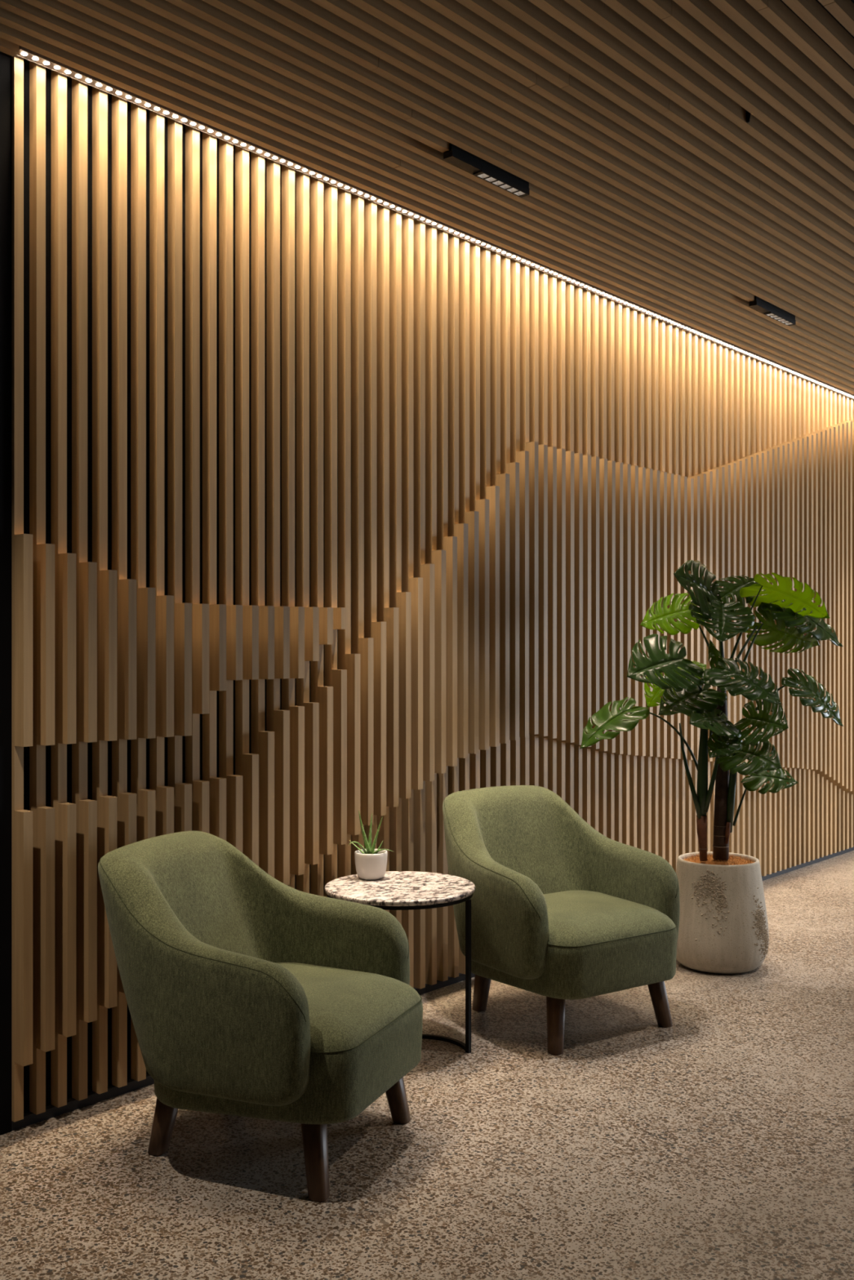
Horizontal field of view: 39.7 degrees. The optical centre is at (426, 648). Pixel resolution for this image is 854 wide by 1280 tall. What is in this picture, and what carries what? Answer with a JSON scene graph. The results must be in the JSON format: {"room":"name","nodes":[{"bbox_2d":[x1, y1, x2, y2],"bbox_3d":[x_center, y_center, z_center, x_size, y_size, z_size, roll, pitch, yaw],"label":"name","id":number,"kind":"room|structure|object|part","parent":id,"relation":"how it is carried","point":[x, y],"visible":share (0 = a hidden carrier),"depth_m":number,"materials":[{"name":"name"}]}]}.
{"room":"lobby waiting area","nodes":[
{"label":"lobby waiting area","id":0,"kind":"room"},
{"bbox_2d":[0,51,11,1135],"bbox_3d":[-2.769,-0.162,1.573,0.145,3.023,4.730,0,0,41],"label":"wall","id":1,"kind":"structure","parent":0,"point":[5,59],"depth_m":3.29,"materials":[{"name":"black"}]},
{"bbox_2d":[0,850,853,1279],"bbox_3d":[3.551,1.375,4.201,7.100,0.050,17.000,0,0,41],"label":"floor","id":2,"kind":"structure","parent":0,"point":[717,1143],"depth_m":3.13,"materials":[{"name":"beige carpet"}]},
{"bbox_2d":[97,831,422,1202],"bbox_3d":[-0.449,0.945,3.258,0.773,0.810,0.723,0,0,22],"label":"armchair","id":3,"kind":"object","parent":2,"relation":"on","point":[250,993],"visible":1,"depth_m":3.03,"materials":[{"name":"green fabric"}]},
{"bbox_3d":[-0.696,1.250,3.148,0.107,0.200,0.066,0,0,22],"label":"leg","id":4,"kind":"part","parent":3,"relation":"part of","materials":[{"name":"brown wood"}]},
{"bbox_3d":[-0.361,1.040,3.222,0.582,0.248,0.662,0,0,22],"label":"seat","id":5,"kind":"part","parent":3,"relation":"part of","materials":[{"name":"green fabric"}]},
{"bbox_3d":[-0.276,1.250,2.931,0.083,0.200,0.080,0,0,22],"label":"leg","id":6,"kind":"part","parent":3,"relation":"part of","materials":[{"name":"brown wood"}]},
{"bbox_3d":[-0.097,1.250,3.372,0.083,0.200,0.080,0,0,22],"label":"leg","id":7,"kind":"part","parent":3,"relation":"part of","materials":[{"name":"brown wood"}]},
{"bbox_2d":[324,871,475,1053],"bbox_3d":[-0.092,1.079,4.046,0.514,0.541,0.514,0,0,41],"label":"side table","id":8,"kind":"object","parent":2,"relation":"on","point":[397,890],"visible":0.83,"depth_m":3.95,"materials":[{"name":"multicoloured stone"}]},
{"bbox_2d":[349,810,392,879],"bbox_3d":[-0.205,0.690,4.160,0.148,0.238,0.115,0,0,-20],"label":"aloe","id":9,"kind":"object","parent":8,"relation":"on","point":[371,863],"visible":1,"depth_m":4.13,"materials":[{"name":"white ceramic"}]},
{"bbox_2d":[354,848,387,879],"bbox_3d":[-0.196,0.761,4.163,0.115,0.094,0.115,0,0,41],"label":"pot","id":10,"kind":"object","parent":8,"relation":"on","point":[370,864],"depth_m":4.12,"materials":[{"name":"white ceramic"}]},
{"bbox_3d":[0.138,1.095,3.955,0.014,0.510,0.014,0,0,41],"label":"post","id":11,"kind":"part","parent":8,"relation":"part of","materials":[{"name":"black metal"}]},
{"bbox_2d":[442,785,679,1055],"bbox_3d":[0.470,0.945,4.343,0.723,0.810,0.773,0,0,-34],"label":"armchair","id":12,"kind":"object","parent":2,"relation":"on","point":[562,909],"visible":0.97,"depth_m":4.20,"materials":[{"name":"green fabric"}]},
{"bbox_3d":[0.204,1.250,4.388,0.066,0.200,0.107,0,0,-34],"label":"leg","id":13,"kind":"part","parent":12,"relation":"part of","materials":[{"name":"brown wood"}]},
{"bbox_3d":[0.433,1.250,3.975,0.080,0.200,0.083,0,0,-34],"label":"leg","id":14,"kind":"part","parent":12,"relation":"part of","materials":[{"name":"brown wood"}]},
{"bbox_3d":[0.524,1.040,4.264,0.662,0.248,0.582,0,0,-34],"label":"seat","id":15,"kind":"part","parent":12,"relation":"part of","materials":[{"name":"green fabric"}]},
{"bbox_3d":[0.826,1.250,4.241,0.080,0.200,0.083,0,0,-34],"label":"leg","id":16,"kind":"part","parent":12,"relation":"part of","materials":[{"name":"brown wood"}]},
{"bbox_2d":[675,851,768,973],"bbox_3d":[1.242,1.110,5.049,0.427,0.473,0.424,0,0,41],"label":"planter","id":17,"kind":"object","parent":2,"relation":"on","point":[723,928],"visible":0.87,"depth_m":4.88,"materials":[{"name":"beige concrete"}]},
{"bbox_2d":[580,560,843,861],"bbox_3d":[1.209,0.259,5.009,1.144,1.278,0.468,0,0,-1],"label":"monstera","id":18,"kind":"object","parent":17,"relation":"in","point":[706,708],"visible":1,"depth_m":4.98,"materials":[{"name":"green plant"}]},
{"bbox_3d":[1.159,0.801,5.000,0.045,0.193,0.044,0,0,41],"label":"stem","id":19,"kind":"part","parent":18,"relation":"part of","materials":[{"name":"plant"}]},
{"bbox_3d":[1.252,0.491,5.034,0.068,0.808,0.076,0,0,41],"label":"stem","id":20,"kind":"part","parent":18,"relation":"part of","materials":[{"name":"brown plant"}]},
{"bbox_2d":[0,0,853,394],"bbox_3d":[3.702,-1.698,4.069,6.700,0.150,17.000,0,0,41],"label":"ceiling","id":21,"kind":"structure","parent":0,"point":[651,187],"depth_m":3.62,"materials":[{"name":"brown wood"}]},
{"bbox_2d":[443,142,529,197],"bbox_3d":[0.207,-1.635,4.029,0.038,0.073,0.425,0,0,41],"label":"ceiling spotlight","id":22,"kind":"object","parent":21,"relation":"attached to","point":[479,167],"visible":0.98,"depth_m":4.01,"materials":[{"name":"black metal"}]},
{"bbox_2d":[745,110,750,123],"bbox_3d":[0.992,-1.647,3.658,0.021,0.048,0.022,0,0,41],"label":"bracket","id":23,"kind":"object","parent":21,"relation":"attached to","point":[747,113],"visible":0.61,"depth_m":3.65,"materials":[{"name":"black metal"}]},
{"bbox_2d":[748,295,795,325],"bbox_3d":[1.665,-1.635,5.700,0.038,0.073,0.430,0,0,41],"label":"ceiling spotlight","id":24,"kind":"object","parent":21,"relation":"attached to","point":[767,308],"visible":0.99,"depth_m":5.67,"materials":[{"name":"black metal"}]},
{"bbox_2d":[11,55,853,1121],"bbox_3d":[1.087,-0.162,5.947,0.206,3.023,6.932,0,0,41],"label":"wall","id":25,"kind":"structure","parent":0,"point":[330,504],"depth_m":4.18,"materials":[{"name":"brown wood"}]},
{"bbox_2d":[11,846,853,1131],"bbox_3d":[1.108,1.335,5.929,0.022,0.029,6.932,0,0,41],"label":"baseboard","id":26,"kind":"structure","parent":25,"relation":"attached to","point":[51,1111],"depth_m":3.57,"materials":[{"name":"black"}]},
{"bbox_2d":[16,45,853,399],"bbox_3d":[1.115,-1.661,5.850,0.041,0.024,6.840,0,0,41],"label":"led strip","id":27,"kind":"object","parent":25,"relation":"attached to","point":[28,55],"visible":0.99,"depth_m":4.26,"materials":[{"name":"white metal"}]}
]}

